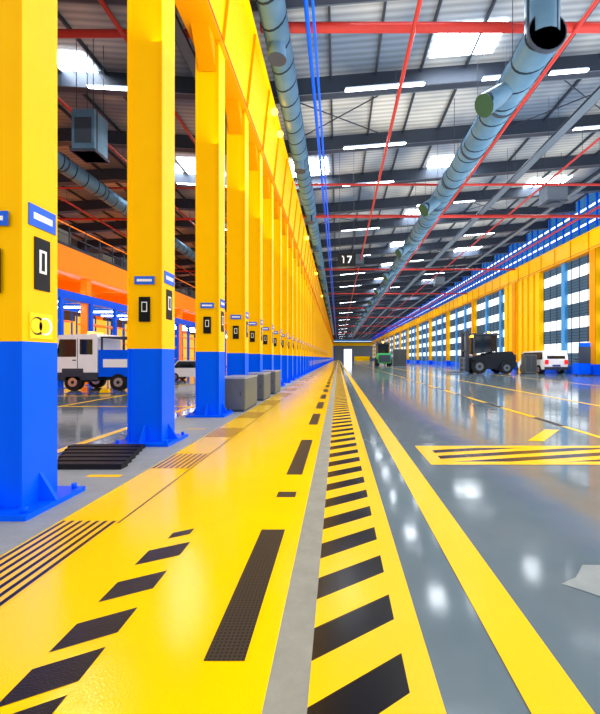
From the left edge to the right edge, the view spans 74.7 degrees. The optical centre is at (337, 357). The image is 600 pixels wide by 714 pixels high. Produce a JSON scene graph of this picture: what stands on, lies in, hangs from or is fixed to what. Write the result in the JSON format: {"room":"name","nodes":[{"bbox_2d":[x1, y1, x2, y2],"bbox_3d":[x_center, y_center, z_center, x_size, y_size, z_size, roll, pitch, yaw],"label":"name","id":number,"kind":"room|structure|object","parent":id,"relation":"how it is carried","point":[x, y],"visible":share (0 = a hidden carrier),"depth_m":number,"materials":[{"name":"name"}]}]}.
{"room":"industrial warehouse","nodes":[
{"label":"industrial warehouse","id":0,"kind":"room"},
{"bbox_2d":[57,238,226,349],"bbox_3d":[-25.850,-5.600,112.940,0.300,14.000,254.120,0,0,0],"label":"wall","id":1,"kind":"structure","parent":0,"point":[67,315],"depth_m":38.88,"materials":[{"name":"metal"}]},
{"bbox_2d":[0,360,599,713],"bbox_3d":[-2.500,1.394,113.500,49.000,0.012,255.000,0,0,0],"label":"floor","id":2,"kind":"structure","parent":0,"point":[535,527],"depth_m":4.09,"materials":[{"name":"concrete"}]},
{"bbox_2d":[0,0,84,520],"bbox_3d":[-3.100,-3.050,3.535,0.900,8.900,1.130,0,0,0],"label":"column","id":3,"kind":"structure","parent":2,"relation":"on","point":[29,488],"depth_m":3.55,"materials":[{"name":"yellow metal"}]},
{"bbox_2d":[57,332,126,390],"bbox_3d":[-10.360,0.122,17.650,3.940,2.544,2.280,0,0,0],"label":"truck","id":4,"kind":"object","parent":2,"relation":"on","point":[94,358],"visible":0.68,"depth_m":16.73,"materials":[{"name":"white metal"}]},
{"bbox_2d":[57,444,144,469],"bbox_3d":[-3.390,1.357,5.455,1.380,0.063,1.190,0,0,0],"label":"mat","id":5,"kind":"object","parent":2,"relation":"on","point":[75,456],"visible":0.96,"depth_m":5.29,"materials":[{"name":"black rubber"}]},
{"bbox_2d":[99,389,111,392],"bbox_3d":[-9.300,1.320,15.600,0.400,0.160,0.280,0,0,-15],"label":"chock","id":6,"kind":"object","parent":2,"relation":"on","point":[101,390],"visible":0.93,"depth_m":15.49,"materials":[{"name":"yellow paint"}]},
{"bbox_2d":[57,219,226,388],"bbox_3d":[-18.980,-2.500,79.000,12.640,7.800,142.000,0,0,0],"label":"mezzanine","id":7,"kind":"object","parent":2,"relation":"on","point":[90,285],"visible":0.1,"depth_m":22.88,"materials":[{"name":"orange paint"}]},
{"bbox_2d":[111,0,187,446],"bbox_3d":[-3.100,-3.050,6.335,0.900,8.900,1.170,0,0,0],"label":"column","id":8,"kind":"structure","parent":2,"relation":"on","point":[150,23],"depth_m":6.30,"materials":[{"name":"yellow metal"}]},
{"bbox_2d":[175,360,194,380],"bbox_3d":[-8.993,0.757,24.600,3.298,1.278,1.354,0,0,0],"label":"van","id":9,"kind":"object","parent":2,"relation":"on","point":[183,369],"visible":0.23,"depth_m":23.97,"materials":[{"name":"white metal"}]},
{"bbox_2d":[185,23,233,417],"bbox_3d":[-3.100,-3.050,9.335,0.900,8.900,1.170,0,0,0],"label":"column","id":10,"kind":"structure","parent":2,"relation":"on","point":[210,55],"depth_m":9.30,"materials":[{"name":"yellow metal"}]},
{"bbox_2d":[225,100,250,375],"bbox_3d":[-3.100,-3.050,11.925,0.900,8.900,1.150,0,0,0],"label":"column","id":11,"kind":"structure","parent":2,"relation":"on","point":[238,120],"depth_m":11.90,"materials":[{"name":"yellow metal"}]},
{"bbox_2d":[225,375,257,411],"bbox_3d":[-2.740,0.944,10.825,0.710,0.888,1.580,0,0,0],"label":"guard","id":12,"kind":"object","parent":2,"relation":"on","point":[240,390],"visible":0.87,"depth_m":10.05,"materials":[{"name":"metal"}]},
{"bbox_2d":[249,143,263,371],"bbox_3d":[-3.100,-3.050,14.225,0.900,8.900,1.150,0,0,0],"label":"column","id":13,"kind":"structure","parent":2,"relation":"on","point":[256,158],"depth_m":14.20,"materials":[{"name":"yellow metal"}]},
{"bbox_2d":[249,372,270,400],"bbox_3d":[-2.740,0.944,13.265,0.710,0.888,1.300,0,0,0],"label":"guard","id":14,"kind":"object","parent":2,"relation":"on","point":[263,378],"visible":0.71,"depth_m":12.63,"materials":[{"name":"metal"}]},
{"bbox_2d":[263,176,274,369],"bbox_3d":[-3.100,-3.050,16.725,0.900,8.900,1.150,0,0,0],"label":"column","id":15,"kind":"structure","parent":2,"relation":"on","point":[268,187],"depth_m":16.70,"materials":[{"name":"yellow paint"}]},
{"bbox_2d":[263,370,280,393],"bbox_3d":[-2.740,0.944,15.665,0.710,0.888,1.500,0,0,0],"label":"guard","id":16,"kind":"object","parent":2,"relation":"on","point":[275,375],"visible":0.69,"depth_m":15.01,"materials":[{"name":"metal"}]},
{"bbox_2d":[274,201,285,386],"bbox_3d":[-3.100,-3.050,19.225,0.900,8.900,1.150,0,0,0],"label":"column","id":17,"kind":"structure","parent":2,"relation":"on","point":[278,208],"depth_m":19.20,"materials":[{"name":"yellow paint"}]},
{"bbox_2d":[282,219,291,382],"bbox_3d":[-3.100,-3.050,21.725,0.900,8.900,1.150,0,0,0],"label":"column","id":18,"kind":"structure","parent":2,"relation":"on","point":[285,225],"depth_m":21.70,"materials":[{"name":"yellow paint"}]},
{"bbox_2d":[288,234,295,380],"bbox_3d":[-3.100,-3.050,24.225,0.900,8.900,1.150,0,0,0],"label":"column","id":19,"kind":"structure","parent":2,"relation":"on","point":[290,238],"depth_m":24.20,"materials":[{"name":"yellow paint"}]},
{"bbox_2d":[293,246,299,377],"bbox_3d":[-3.100,-3.050,26.725,0.900,8.900,1.150,0,0,0],"label":"column","id":20,"kind":"structure","parent":2,"relation":"on","point":[295,250],"depth_m":26.70,"materials":[{"name":"yellow paint"}]},
{"bbox_2d":[0,360,599,713],"bbox_3d":[-1.425,1.391,113.000,29.150,0.011,254.000,0,0,0],"label":"floor markings","id":21,"kind":"object","parent":2,"relation":"on","point":[254,568],"depth_m":2.37,"materials":[{"name":"paint"}]},
{"bbox_2d":[297,256,302,376],"bbox_3d":[-3.100,-3.050,29.225,0.900,8.900,1.150,0,0,0],"label":"column","id":22,"kind":"structure","parent":2,"relation":"on","point":[299,259],"depth_m":29.20,"materials":[{"name":"yellow paint"}]},
{"bbox_2d":[301,264,305,374],"bbox_3d":[-3.100,-3.050,31.725,0.900,8.900,1.150,0,0,0],"label":"column","id":23,"kind":"structure","parent":2,"relation":"on","point":[302,266],"depth_m":31.70,"materials":[{"name":"yellow paint"}]},
{"bbox_2d":[304,271,307,373],"bbox_3d":[-3.100,-3.050,34.225,0.900,8.900,1.150,0,0,0],"label":"column","id":24,"kind":"structure","parent":2,"relation":"on","point":[305,273],"depth_m":34.17,"materials":[{"name":"yellow paint"}]},
{"bbox_2d":[306,277,309,372],"bbox_3d":[-3.100,-3.050,36.725,0.900,8.900,1.150,0,0,0],"label":"column","id":25,"kind":"structure","parent":2,"relation":"on","point":[307,279],"depth_m":36.70,"materials":[{"name":"yellow metal"}]},
{"bbox_2d":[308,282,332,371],"bbox_3d":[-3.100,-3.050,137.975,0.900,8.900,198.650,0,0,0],"label":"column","id":26,"kind":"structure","parent":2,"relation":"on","point":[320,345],"depth_m":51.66,"materials":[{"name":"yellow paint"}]},
{"bbox_2d":[175,0,333,344],"bbox_3d":[-2.937,-8.810,113.000,1.226,2.620,254.000,0,0,0],"label":"beam","id":27,"kind":"structure","parent":26,"relation":"on","point":[232,22],"depth_m":12.85,"materials":[{"name":"yellow metal"}]},
{"bbox_2d":[374,342,391,365],"bbox_3d":[8.000,-0.765,70.576,2.816,4.311,6.848,0,0,0],"label":"forklift","id":28,"kind":"object","parent":2,"relation":"on","point":[383,355],"visible":1,"depth_m":68.88,"materials":[{"name":"green metal"}]},
{"bbox_2d":[392,349,405,365],"bbox_3d":[11.400,-0.120,72.750,2.440,3.040,1.540,0,0,0],"label":"tall cabinet","id":29,"kind":"object","parent":2,"relation":"on","point":[398,355],"visible":1,"depth_m":71.99,"materials":[{"name":"metal"}]},
{"bbox_2d":[443,331,515,373],"bbox_3d":[12.689,-0.521,35.400,6.078,3.826,2.499,0,0,0],"label":"forklift","id":30,"kind":"object","parent":2,"relation":"on","point":[471,344],"visible":0.98,"depth_m":34.51,"materials":[{"name":"black metal"}]},
{"bbox_2d":[521,354,536,373],"bbox_3d":[16.950,0.530,34.700,1.040,1.740,0.840,0,0,0],"label":"tall cabinet","id":31,"kind":"object","parent":2,"relation":"on","point":[528,361],"visible":1,"depth_m":34.29,"materials":[{"name":"metal"}]},
{"bbox_2d":[517,351,568,373],"bbox_3d":[18.850,0.373,36.288,2.162,2.041,5.267,0,0,0],"label":"van","id":32,"kind":"object","parent":2,"relation":"on","point":[546,360],"visible":0.76,"depth_m":33.83,"materials":[{"name":"white metal"}]},
{"bbox_2d":[572,343,598,375],"bbox_3d":[19.500,0.099,30.940,1.000,2.598,2.280,0,0,0],"label":"blue stacker","id":33,"kind":"object","parent":2,"relation":"on","point":[582,367],"visible":1,"depth_m":30.88,"materials":[{"name":"paint"}]},
{"bbox_2d":[57,0,599,339],"bbox_3d":[-2.500,-12.331,113.000,48.000,2.822,254.000,0,0,0],"label":"ceiling beams","id":34,"kind":"structure","parent":0,"point":[455,77],"depth_m":25.53,"materials":[{"name":"grey metal"}]},
{"bbox_2d":[57,39,226,283],"bbox_3d":[-11.250,-9.461,81.000,5.400,4.322,158.000,0,0,0],"label":"duct","id":35,"kind":"object","parent":34,"relation":"hanging from","point":[89,128],"visible":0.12,"depth_m":14.49,"materials":[{"name":"metal"}]},
{"bbox_2d":[256,0,336,337],"bbox_3d":[-1.512,-10.150,104.000,1.715,1.240,192.000,0,0,0],"label":"duct","id":36,"kind":"object","parent":34,"relation":"hanging from","point":[272,13],"visible":1,"depth_m":15.44,"materials":[{"name":"metal"}]},
{"bbox_2d":[57,21,599,336],"bbox_3d":[-1.418,-12.188,113.510,37.165,2.248,221.780,0,0,0],"label":"panels","id":37,"kind":"object","parent":34,"relation":"attached to","point":[440,38],"visible":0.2,"depth_m":16.22,"materials":[{"name":"plastic"}]},
{"bbox_2d":[57,0,599,339],"bbox_3d":[-2.550,-11.253,113.000,45.900,3.046,254.000,0,0,0],"label":"pipes","id":38,"kind":"object","parent":34,"relation":"attached to","point":[413,27],"visible":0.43,"depth_m":13.57,"materials":[{"name":"metal"}]},
{"bbox_2d":[57,12,599,339],"bbox_3d":[-2.104,-11.155,112.000,35.828,3.551,216.000,0,0,0],"label":"ceiling trusses","id":39,"kind":"object","parent":34,"relation":"attached to","point":[551,197],"depth_m":23.50,"materials":[{"name":"metal"}]},
{"bbox_2d":[338,153,355,266],"bbox_3d":[0.480,-8.335,21.695,1.000,6.490,0.169,0,0,0],"label":"sign","id":40,"kind":"object","parent":34,"relation":"hanging from","point":[344,259],"visible":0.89,"depth_m":21.62,"materials":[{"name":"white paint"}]},
{"bbox_2d":[352,0,566,334],"bbox_3d":[5.473,-10.051,80.416,1.965,4.293,139.168,0,0,0],"label":"duct","id":41,"kind":"object","parent":34,"relation":"hanging from","point":[545,30],"visible":0.96,"depth_m":13.20,"materials":[{"name":"metal"}]},
{"bbox_2d":[57,0,599,288],"bbox_3d":[-2.500,-12.706,113.000,48.000,2.072,254.000,0,0,0],"label":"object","id":42,"kind":"structure","parent":0,"point":[351,53],"depth_m":18.92,"materials":[{"name":"grey metal"}]},
{"bbox_2d":[333,337,371,359],"bbox_3d":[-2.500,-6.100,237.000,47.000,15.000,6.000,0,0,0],"label":"wall","id":43,"kind":"structure","parent":0,"point":[361,348],"depth_m":240.01,"materials":[{"name":"metal"}]},
{"bbox_2d":[372,192,599,375],"bbox_3d":[20.700,-6.175,107.400,1.000,15.150,265.200,0,0,0],"label":"wall","id":44,"kind":"structure","parent":0,"point":[558,308],"depth_m":42.71,"materials":[{"name":"metal"}]},
{"bbox_2d":[371,226,599,343],"bbox_3d":[20.800,-9.585,113.000,0.700,1.770,254.000,0,0,0],"label":"beam","id":45,"kind":"structure","parent":44,"relation":"attached to","point":[578,247],"depth_m":42.85,"materials":[{"name":"yellow metal"}]}
]}

